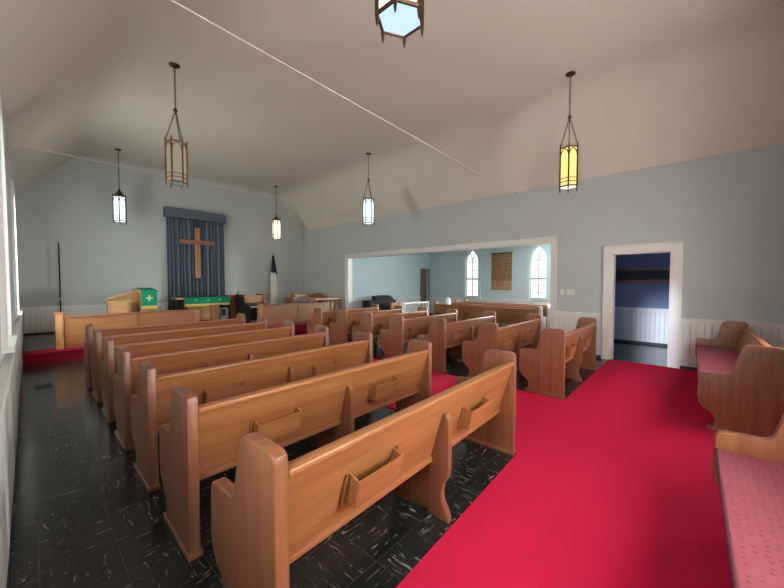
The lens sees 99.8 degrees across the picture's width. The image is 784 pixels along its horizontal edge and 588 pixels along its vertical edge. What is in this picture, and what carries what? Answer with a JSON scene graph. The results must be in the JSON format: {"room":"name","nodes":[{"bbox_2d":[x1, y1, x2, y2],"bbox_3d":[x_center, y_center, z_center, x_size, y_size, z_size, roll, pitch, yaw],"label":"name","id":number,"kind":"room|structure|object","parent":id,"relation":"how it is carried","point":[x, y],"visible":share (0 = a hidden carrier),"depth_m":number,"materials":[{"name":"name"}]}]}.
{"room":"church","nodes":[
{"label":"church","id":0,"kind":"room"},
{"bbox_2d":[0,90,19,366],"bbox_3d":[-4.196,-0.420,3.458,13.120,3.590,0.200,2,3,42],"label":"wall","id":1,"kind":"structure","parent":0,"point":[9,175],"depth_m":4.53,"materials":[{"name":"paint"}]},
{"bbox_2d":[0,92,17,353],"bbox_3d":[-3.414,-0.666,2.838,1.110,2.227,0.185,2,3,42],"label":"window","id":2,"kind":"structure","parent":1,"relation":"in","point":[8,340],"depth_m":2.89,"materials":[{"name":"white"}]},
{"bbox_2d":[0,317,22,587],"bbox_3d":[-2.928,0.965,2.525,9.920,0.888,0.053,2,3,42],"label":"trim","id":3,"kind":"structure","parent":1,"relation":"attached to","point":[11,368],"depth_m":2.02,"materials":[{"name":"white"}]},
{"bbox_2d":[11,180,21,316],"bbox_3d":[-6.302,-0.761,5.457,1.110,2.227,0.185,2,3,42],"label":"window","id":4,"kind":"structure","parent":1,"relation":"in","point":[18,313],"depth_m":5.16,"materials":[{"name":"white"}]},
{"bbox_2d":[19,307,23,354],"bbox_3d":[-7.785,0.713,6.927,3.200,0.701,0.053,2,3,42],"label":"trim","id":5,"kind":"structure","parent":1,"relation":"attached to","point":[21,308],"depth_m":6.90,"materials":[{"name":"white wood"}]},
{"bbox_2d":[8,142,377,219],"bbox_3d":[-3.081,-2.326,7.760,0.070,0.070,7.760,2,3,42],"label":"rod","id":6,"kind":"object","parent":1,"relation":"attached to","point":[8,142],"visible":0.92,"depth_m":6.12,"materials":[{"name":"beige paint"}]},
{"bbox_2d":[16,155,300,342],"bbox_3d":[-6.452,-1.341,10.854,0.200,4.909,7.760,2,3,42],"label":"wall","id":7,"kind":"structure","parent":0,"point":[101,259],"depth_m":9.38,"materials":[{"name":"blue paint"}]},
{"bbox_2d":[23,298,300,335],"bbox_3d":[-6.344,0.577,10.855,0.050,0.701,7.710,2,3,42],"label":"trim","id":8,"kind":"structure","parent":7,"relation":"attached to","point":[37,320],"depth_m":8.34,"materials":[{"name":"white"}]},
{"bbox_2d":[163,206,225,309],"bbox_3d":[-6.309,-0.926,10.698,0.230,3.490,1.760,2,3,42],"label":"curtain","id":9,"kind":"object","parent":7,"relation":"hanging from","point":[180,223],"visible":0.59,"depth_m":10.57,"materials":[{"name":"blue fabric"}]},
{"bbox_2d":[179,219,214,281],"bbox_3d":[-6.216,-1.396,10.564,0.055,2.000,1.020,2,3,42],"label":"cross","id":10,"kind":"object","parent":9,"relation":"attached to","point":[196,241],"visible":1,"depth_m":10.54,"materials":[{"name":"brown wood"}]},
{"bbox_2d":[9,315,667,587],"bbox_3d":[0.197,1.259,8.377,13.900,0.100,13.800,2,3,42],"label":"floor","id":11,"kind":"structure","parent":0,"point":[84,516],"depth_m":2.13,"materials":[{"name":"tile"}]},
{"bbox_2d":[35,383,51,389],"bbox_3d":[-5.015,1.326,4.748,0.300,0.007,0.160,2,3,42],"label":"floor vent","id":12,"kind":"object","parent":11,"relation":"in","point":[47,385],"visible":1,"depth_m":4.73,"materials":[{"name":"black plastic"}]},
{"bbox_2d":[23,320,256,365],"bbox_3d":[-5.193,1.059,9.812,3.140,0.187,7.690,2,3,42],"label":"platform","id":13,"kind":"object","parent":11,"relation":"on","point":[47,341],"visible":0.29,"depth_m":7.18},
{"bbox_2d":[57,239,61,311],"bbox_3d":[-8.463,-0.185,8.410,0.160,2.390,0.040,2,3,42],"label":"pole","id":14,"kind":"object","parent":13,"relation":"on","point":[58,241],"visible":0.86,"depth_m":8.35,"materials":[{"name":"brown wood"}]},
{"bbox_2d":[104,300,131,313],"bbox_3d":[-6.587,0.592,7.961,0.460,0.873,0.460,2,3,42],"label":"base cabinet","id":15,"kind":"object","parent":13,"relation":"on","point":[113,306],"visible":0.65,"depth_m":7.83,"materials":[{"name":"brown wood"}]},
{"bbox_2d":[106,288,158,311],"bbox_3d":[-6.567,0.438,8.357,0.670,1.153,1.000,2,3,42],"label":"pulpit","id":16,"kind":"object","parent":13,"relation":"on","point":[134,295],"visible":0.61,"depth_m":8.35,"materials":[{"name":"brown wood"}]},
{"bbox_2d":[136,288,157,308],"bbox_3d":[-6.367,0.102,8.549,0.692,0.526,0.330,2,3,42],"label":"cloth","id":17,"kind":"object","parent":16,"relation":"on","point":[148,295],"visible":1,"depth_m":8.32,"materials":[{"name":"green fabric"}]},
{"bbox_2d":[23,323,306,365],"bbox_3d":[-4.158,1.087,8.874,0.475,0.199,7.670,2,3,42],"label":"carpet","id":18,"kind":"object","parent":13,"relation":"on","point":[34,357],"visible":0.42,"depth_m":6.21,"materials":[{"name":"red carpet"}]},
{"bbox_2d":[53,308,200,349],"bbox_3d":[-5.642,0.678,7.279,0.160,0.726,2.545,2,3,42],"label":"rail","id":19,"kind":"object","parent":18,"relation":"on","point":[72,331],"visible":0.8,"depth_m":6.89,"materials":[{"name":"brown wood"}]},
{"bbox_2d":[256,301,334,326],"bbox_3d":[-2.905,0.589,10.293,0.160,0.701,2.660,2,3,42],"label":"rail","id":20,"kind":"object","parent":18,"relation":"on","point":[299,313],"visible":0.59,"depth_m":10.05,"materials":[{"name":"brown wood"}]},
{"bbox_2d":[170,297,230,320],"bbox_3d":[-5.804,0.526,10.072,0.600,0.858,1.480,2,3,42],"label":"altar table","id":21,"kind":"object","parent":13,"relation":"on","point":[212,312],"visible":0.49,"depth_m":10.05,"materials":[{"name":"brown wood"}]},
{"bbox_2d":[178,296,229,306],"bbox_3d":[-5.760,0.213,10.123,0.682,0.256,1.250,2,3,42],"label":"altar cloth","id":22,"kind":"object","parent":21,"relation":"on","point":[200,300],"visible":1,"depth_m":9.88,"materials":[{"name":"green fabric"}]},
{"bbox_2d":[220,307,227,319],"bbox_3d":[-5.414,0.683,10.534,0.365,0.513,0.240,2,3,42],"label":"speaker","id":23,"kind":"object","parent":13,"relation":"on","point":[223,310],"visible":0.44,"depth_m":10.40},
{"bbox_2d":[224,294,244,318],"bbox_3d":[-5.181,0.474,10.944,0.450,0.903,0.590,2,3,42],"label":"lectern","id":24,"kind":"object","parent":13,"relation":"on","point":[231,308],"visible":0.3,"depth_m":10.70,"materials":[{"name":"brown wood"}]},
{"bbox_2d":[235,294,268,322],"bbox_3d":[-4.405,0.476,10.496,0.900,0.933,0.750,2,3,42],"label":"pipe organ","id":25,"kind":"object","parent":13,"relation":"on","point":[244,304],"visible":0.73,"depth_m":10.37,"materials":[{"name":"brown wood"}]},
{"bbox_2d":[270,254,278,303],"bbox_3d":[-4.377,-0.328,12.220,0.276,2.420,0.299,0,2,7],"label":"flag","id":26,"kind":"object","parent":13,"relation":"on","point":[274,297],"visible":0.92,"depth_m":12.16,"materials":[{"name":"white fabric"}]},
{"bbox_2d":[284,293,326,303],"bbox_3d":[-3.095,0.439,11.879,0.520,0.913,1.440,2,3,42],"label":"piano","id":27,"kind":"object","parent":13,"relation":"on","point":[292,297],"visible":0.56,"depth_m":11.69,"materials":[{"name":"brown wood"}]},
{"bbox_2d":[307,297,342,309],"bbox_3d":[-2.337,0.517,11.586,0.500,0.778,1.140,2,3,42],"label":"side table","id":28,"kind":"object","parent":13,"relation":"on","point":[320,298],"visible":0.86,"depth_m":11.70,"materials":[{"name":"orange wood"}]},
{"bbox_2d":[84,313,244,387],"bbox_3d":[-3.760,0.850,5.687,0.596,0.896,2.246,2,3,42],"label":"pew","id":29,"kind":"object","parent":11,"relation":"on","point":[240,318],"visible":0.33,"depth_m":5.08,"materials":[{"name":"brown wood"}]},
{"bbox_2d":[91,316,267,402],"bbox_3d":[-3.117,0.871,5.104,0.596,0.896,2.246,2,3,42],"label":"pew","id":30,"kind":"object","parent":11,"relation":"on","point":[262,323],"visible":0.36,"depth_m":4.49,"materials":[{"name":"brown wood"}]},
{"bbox_2d":[100,320,294,422],"bbox_3d":[-2.474,0.892,4.521,0.596,0.896,2.246,2,3,42],"label":"pew","id":31,"kind":"object","parent":11,"relation":"on","point":[108,365],"visible":0.51,"depth_m":3.89,"materials":[{"name":"brown wood"}]},
{"bbox_2d":[113,325,328,450],"bbox_3d":[-1.832,0.913,3.938,0.596,0.896,2.246,2,3,42],"label":"pew","id":32,"kind":"object","parent":11,"relation":"on","point":[125,382],"visible":0.57,"depth_m":3.29,"materials":[{"name":"brown wood"}]},
{"bbox_2d":[131,331,372,492],"bbox_3d":[-1.189,0.934,3.355,0.596,0.896,2.246,2,3,42],"label":"pew","id":33,"kind":"object","parent":11,"relation":"on","point":[151,404],"visible":0.68,"depth_m":2.71,"materials":[{"name":"brown wood"}]},
{"bbox_2d":[159,339,431,562],"bbox_3d":[-0.546,0.955,2.772,0.596,0.896,2.246,2,3,42],"label":"pew","id":34,"kind":"object","parent":11,"relation":"on","point":[199,442],"visible":0.88,"depth_m":2.11,"materials":[{"name":"brown wood"}]},
{"bbox_2d":[307,304,378,340],"bbox_3d":[-1.229,0.749,8.655,0.596,0.896,1.956,2,3,42],"label":"pew","id":35,"kind":"object","parent":11,"relation":"on","point":[320,317],"visible":0.34,"depth_m":8.01,"materials":[{"name":"brown wood"}]},
{"bbox_2d":[211,349,516,587],"bbox_3d":[0.122,0.976,2.210,0.596,0.896,2.298,2,3,41],"label":"pew","id":36,"kind":"object","parent":11,"relation":"on","point":[276,510],"visible":1,"depth_m":1.49,"materials":[{"name":"brown wood"}]},
{"bbox_2d":[329,305,402,344],"bbox_3d":[-0.570,0.771,8.057,0.596,0.896,1.956,2,3,42],"label":"pew","id":37,"kind":"object","parent":11,"relation":"on","point":[338,331],"visible":0.44,"depth_m":7.37,"materials":[{"name":"brown wood"}]},
{"bbox_2d":[363,295,395,310],"bbox_3d":[-0.360,0.567,12.130,0.600,1.020,1.400,2,3,42],"label":"piano","id":38,"kind":"object","parent":11,"relation":"on","point":[384,301],"visible":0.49,"depth_m":11.97,"materials":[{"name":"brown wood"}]},
{"bbox_2d":[352,307,427,340],"bbox_3d":[0.015,0.790,7.526,0.596,0.896,1.956,2,3,42],"label":"pew","id":39,"kind":"object","parent":11,"relation":"on","point":[370,323],"visible":0.34,"depth_m":6.88,"materials":[{"name":"brown wood"}]},
{"bbox_2d":[390,302,400,309],"bbox_3d":[0.246,0.701,11.448,0.380,0.800,0.520,2,3,42],"label":"bench","id":40,"kind":"object","parent":11,"relation":"on","point":[392,305],"visible":0.21,"depth_m":11.42,"materials":[{"name":"brown wood"}]},
{"bbox_2d":[404,342,408,353],"bbox_3d":[0.334,1.137,7.005,0.100,0.240,0.160,2,3,42],"label":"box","id":41,"kind":"object","parent":11,"relation":"on","point":[405,343],"visible":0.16,"depth_m":6.94,"materials":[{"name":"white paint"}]},
{"bbox_2d":[403,301,428,315],"bbox_3d":[0.797,0.694,10.745,0.080,0.865,1.300,2,3,42],"label":"balustrade","id":42,"kind":"object","parent":11,"relation":"on","point":[423,302],"visible":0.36,"depth_m":10.63,"materials":[{"name":"white paint"}]},
{"bbox_2d":[379,309,456,358],"bbox_3d":[0.622,0.810,6.976,0.596,0.896,1.956,2,3,42],"label":"pew","id":43,"kind":"object","parent":11,"relation":"on","point":[401,330],"visible":0.46,"depth_m":6.31,"materials":[{"name":"brown wood"}]},
{"bbox_2d":[417,311,495,372],"bbox_3d":[1.303,0.832,6.358,0.596,0.896,1.956,2,3,42],"label":"pew","id":44,"kind":"object","parent":11,"relation":"on","point":[442,335],"visible":0.62,"depth_m":5.70,"materials":[{"name":"brown wood"}]},
{"bbox_2d":[434,301,545,333],"bbox_3d":[2.745,0.715,9.745,3.266,0.896,0.589,2,3,42],"label":"pew","id":45,"kind":"object","parent":11,"relation":"on","point":[504,315],"visible":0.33,"depth_m":9.25,"materials":[{"name":"brown wood"}]},
{"bbox_2d":[445,297,450,304],"bbox_3d":[1.829,0.374,10.784,0.180,0.530,0.180,2,3,42],"label":"bag","id":46,"kind":"object","parent":45,"relation":"on","point":[447,301],"visible":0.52,"depth_m":10.71,"materials":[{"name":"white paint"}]},
{"bbox_2d":[455,300,544,320],"bbox_3d":[3.599,0.684,10.684,3.266,0.896,0.589,2,3,42],"label":"pew","id":47,"kind":"object","parent":11,"relation":"on","point":[456,301],"visible":0.06,"depth_m":10.57,"materials":[{"name":"brown wood"}]},
{"bbox_2d":[451,303,549,327],"bbox_3d":[3.182,0.699,10.226,3.266,0.896,0.589,2,3,42],"label":"pew","id":48,"kind":"object","parent":11,"relation":"on","point":[546,311],"visible":0.12,"depth_m":9.22,"materials":[{"name":"brown wood"}]},
{"bbox_2d":[462,314,541,377],"bbox_3d":[1.977,0.854,5.747,0.596,0.896,1.956,2,3,42],"label":"pew","id":49,"kind":"object","parent":11,"relation":"on","point":[527,334],"visible":0.7,"depth_m":5.16,"materials":[{"name":"brown wood"}]},
{"bbox_2d":[464,299,544,324],"bbox_3d":[4.015,0.668,11.143,3.266,0.896,0.589,2,3,42],"label":"pew","id":50,"kind":"object","parent":11,"relation":"on","point":[465,300],"visible":0.09,"depth_m":11.07,"materials":[{"name":"brown wood"}]},
{"bbox_2d":[519,317,596,398],"bbox_3d":[2.647,0.876,5.139,0.596,0.896,1.956,2,3,42],"label":"pew","id":51,"kind":"object","parent":11,"relation":"on","point":[559,355],"visible":1,"depth_m":4.49,"materials":[{"name":"brown wood"}]},
{"bbox_2d":[373,358,783,587],"bbox_3d":[-0.044,1.297,5.715,9.860,0.008,6.835,2,3,42],"label":"carpet","id":52,"kind":"object","parent":11,"relation":"on","point":[611,483],"visible":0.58,"depth_m":2.24,"materials":[{"name":"red carpet"}]},
{"bbox_2d":[695,321,783,436],"bbox_3d":[4.292,0.902,4.226,0.589,0.896,2.776,2,3,42],"label":"pew","id":53,"kind":"object","parent":52,"relation":"on","point":[740,376],"visible":0.94,"depth_m":3.22,"materials":[{"name":"brown wood"}]},
{"bbox_2d":[697,345,737,372],"bbox_3d":[4.241,0.886,4.272,0.435,0.045,2.636,2,3,42],"label":"seat cushion","id":54,"kind":"object","parent":53,"relation":"on","point":[713,358],"depth_m":4.45,"materials":[{"name":"pink fabric"}]},
{"bbox_2d":[712,413,783,587],"bbox_3d":[1.473,1.010,1.041,0.589,0.896,2.286,2,3,42],"label":"pew","id":55,"kind":"object","parent":52,"relation":"on","point":[748,470],"visible":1,"depth_m":1.51,"materials":[{"name":"pink fabric"}]},
{"bbox_2d":[352,253,429,300],"bbox_3d":[0.102,-0.478,13.681,0.150,3.000,4.790,2,3,42],"label":"wall","id":56,"kind":"structure","parent":0,"point":[398,276],"depth_m":13.36,"materials":[{"name":"blue paint"}]},
{"bbox_2d":[353,297,420,311],"bbox_3d":[-0.074,0.609,13.377,0.050,0.850,4.050,2,3,42],"label":"trim","id":57,"kind":"structure","parent":56,"relation":"attached to","point":[356,303],"depth_m":14.07,"materials":[{"name":"white wood"}]},
{"bbox_2d":[420,268,429,314],"bbox_3d":[1.452,-0.113,15.183,0.190,2.170,0.770,2,3,42],"label":"door","id":58,"kind":"structure","parent":56,"relation":"in","point":[422,271],"depth_m":15.10,"materials":[{"name":"brown wood"}]},
{"bbox_2d":[0,0,783,231],"bbox_3d":[-1.518,-3.033,6.316,13.520,1.439,8.160,2,3,42],"label":"ceiling","id":59,"kind":"structure","parent":0,"point":[485,85],"depth_m":5.36,"materials":[{"name":"paint"}]},
{"bbox_2d":[112,148,126,224],"bbox_3d":[-7.040,-2.764,8.516,0.305,1.904,0.299,2,3,42],"label":"pendant lantern","id":60,"kind":"object","parent":59,"relation":"hanging from","point":[119,202],"visible":0.98,"depth_m":8.45,"materials":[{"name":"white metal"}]},
{"bbox_2d":[164,62,187,189],"bbox_3d":[-3.419,-2.644,5.218,0.295,1.904,0.306,2,3,42],"label":"pendant lantern","id":61,"kind":"object","parent":59,"relation":"hanging from","point":[175,151],"visible":1,"depth_m":5.16,"materials":[{"name":"beige glass"}]},
{"bbox_2d":[272,186,280,240],"bbox_3d":[-4.125,-2.874,11.770,0.305,1.904,0.299,2,3,42],"label":"pendant lantern","id":62,"kind":"object","parent":59,"relation":"hanging from","point":[276,223],"visible":0.97,"depth_m":11.71,"materials":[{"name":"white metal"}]},
{"bbox_2d":[169,0,520,194],"bbox_3d":[0.362,-2.213,4.638,0.132,0.070,7.763,2,3,41],"label":"rod","id":63,"kind":"object","parent":59,"relation":"attached to","point":[173,1],"visible":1,"depth_m":3.31,"materials":[{"name":"beige paint"}]},
{"bbox_2d":[363,152,373,225],"bbox_3d":[-0.624,-2.765,8.770,0.305,1.904,0.299,2,3,42],"label":"pendant lantern","id":64,"kind":"object","parent":59,"relation":"hanging from","point":[368,203],"visible":1,"depth_m":8.68,"materials":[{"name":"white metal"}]},
{"bbox_2d":[375,0,423,47],"bbox_3d":[0.049,-2.526,1.951,0.313,1.904,0.275,2,3,42],"label":"pendant lantern","id":65,"kind":"object","parent":59,"relation":"hanging from","point":[396,18],"visible":1,"depth_m":1.96,"materials":[{"name":"white glass"}]},
{"bbox_2d":[559,71,578,192],"bbox_3d":[2.914,-2.645,5.425,0.311,1.904,0.277,0,2,-3],"label":"pendant lantern","id":66,"kind":"object","parent":59,"relation":"hanging from","point":[568,157],"visible":1,"depth_m":5.35,"materials":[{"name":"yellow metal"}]},
{"bbox_2d":[430,244,550,300],"bbox_3d":[4.352,-0.456,13.193,7.200,3.000,0.200,2,3,42],"label":"wall","id":67,"kind":"structure","parent":0,"point":[446,268],"depth_m":13.62,"materials":[{"name":"blue paint"}]},
{"bbox_2d":[462,250,480,297],"bbox_3d":[3.386,-0.944,13.957,0.860,2.220,0.185,2,3,42],"label":"window","id":68,"kind":"structure","parent":67,"relation":"in","point":[471,260],"depth_m":14.02,"materials":[{"name":"white glass"}]},
{"bbox_2d":[430,297,549,314],"bbox_3d":[4.341,0.629,13.071,7.000,0.840,0.050,2,3,42],"label":"trim","id":69,"kind":"structure","parent":67,"relation":"attached to","point":[432,299],"depth_m":13.59,"materials":[{"name":"white wood"}]},
{"bbox_2d":[490,252,512,289],"bbox_3d":[4.320,-0.893,13.038,0.920,1.484,0.036,2,3,42],"label":"wall hanging","id":70,"kind":"object","parent":67,"relation":"attached to","point":[501,263],"depth_m":13.03,"materials":[{"name":"fabric"}]},
{"bbox_2d":[525,245,549,300],"bbox_3d":[5.385,-0.878,12.143,0.860,2.220,0.185,2,3,42],"label":"window","id":71,"kind":"structure","parent":67,"relation":"in","point":[538,256],"depth_m":12.20,"materials":[{"name":"white glass"}]},
{"bbox_2d":[301,142,783,356],"bbox_3d":[1.154,-0.620,9.349,13.120,3.590,0.200,2,3,42],"label":"wall","id":72,"kind":"structure","parent":0,"point":[735,199],"depth_m":6.13,"materials":[{"name":"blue paint"}]},
{"bbox_2d":[301,299,344,309],"bbox_3d":[-2.745,0.515,12.760,2.780,0.701,0.050,2,3,42],"label":"trim","id":73,"kind":"structure","parent":72,"relation":"attached to","point":[302,300],"depth_m":12.09,"materials":[{"name":"white wood"}]},
{"bbox_2d":[345,236,557,328],"bbox_3d":[0.993,-0.075,9.482,6.990,2.490,0.248,2,3,42],"label":"trim","id":74,"kind":"structure","parent":72,"relation":"attached to","point":[552,240],"depth_m":8.30,"materials":[{"name":"white wood"}]},
{"bbox_2d":[566,290,574,294],"bbox_3d":[3.724,-0.034,6.885,0.155,0.115,0.022,2,3,42],"label":"light switch","id":75,"kind":"object","parent":72,"relation":"attached to","point":[568,292],"visible":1,"depth_m":6.88,"materials":[{"name":"beige plastic"}]},
{"bbox_2d":[556,311,601,358],"bbox_3d":[3.823,0.823,6.805,0.840,0.888,0.050,2,3,42],"label":"trim","id":76,"kind":"structure","parent":72,"relation":"attached to","point":[567,321],"depth_m":6.83,"materials":[{"name":"white wood"}]},
{"bbox_2d":[601,241,683,368],"bbox_3d":[4.643,0.185,6.175,1.170,2.210,0.248,2,3,42],"label":"trim","id":77,"kind":"structure","parent":72,"relation":"attached to","point":[675,249],"depth_m":5.94,"materials":[{"name":"white wood"}]},
{"bbox_2d":[680,318,783,370],"bbox_3d":[5.467,0.877,5.314,1.240,0.888,0.050,2,3,42],"label":"trim","id":78,"kind":"structure","parent":72,"relation":"attached to","point":[691,329],"depth_m":5.52,"materials":[{"name":"white wood"}]},
{"bbox_2d":[615,253,669,308],"bbox_3d":[6.624,-0.113,7.730,3.220,2.700,0.150,2,3,42],"label":"wall","id":79,"kind":"structure","parent":0,"point":[638,295],"depth_m":8.07,"materials":[{"name":"blue paint"}]},
{"bbox_2d":[614,307,668,346],"bbox_3d":[6.487,0.793,7.750,3.005,0.888,0.050,2,3,42],"label":"trim","id":80,"kind":"structure","parent":79,"relation":"attached to","point":[649,326],"depth_m":8.09,"materials":[{"name":"white wood"}]},
{"bbox_2d":[615,268,669,282],"bbox_3d":[6.339,-0.424,7.606,2.850,0.330,0.400,2,3,42],"label":"shelf","id":81,"kind":"object","parent":79,"relation":"attached to","point":[653,275],"visible":0.29,"depth_m":7.99,"materials":[{"name":"brown wood"}]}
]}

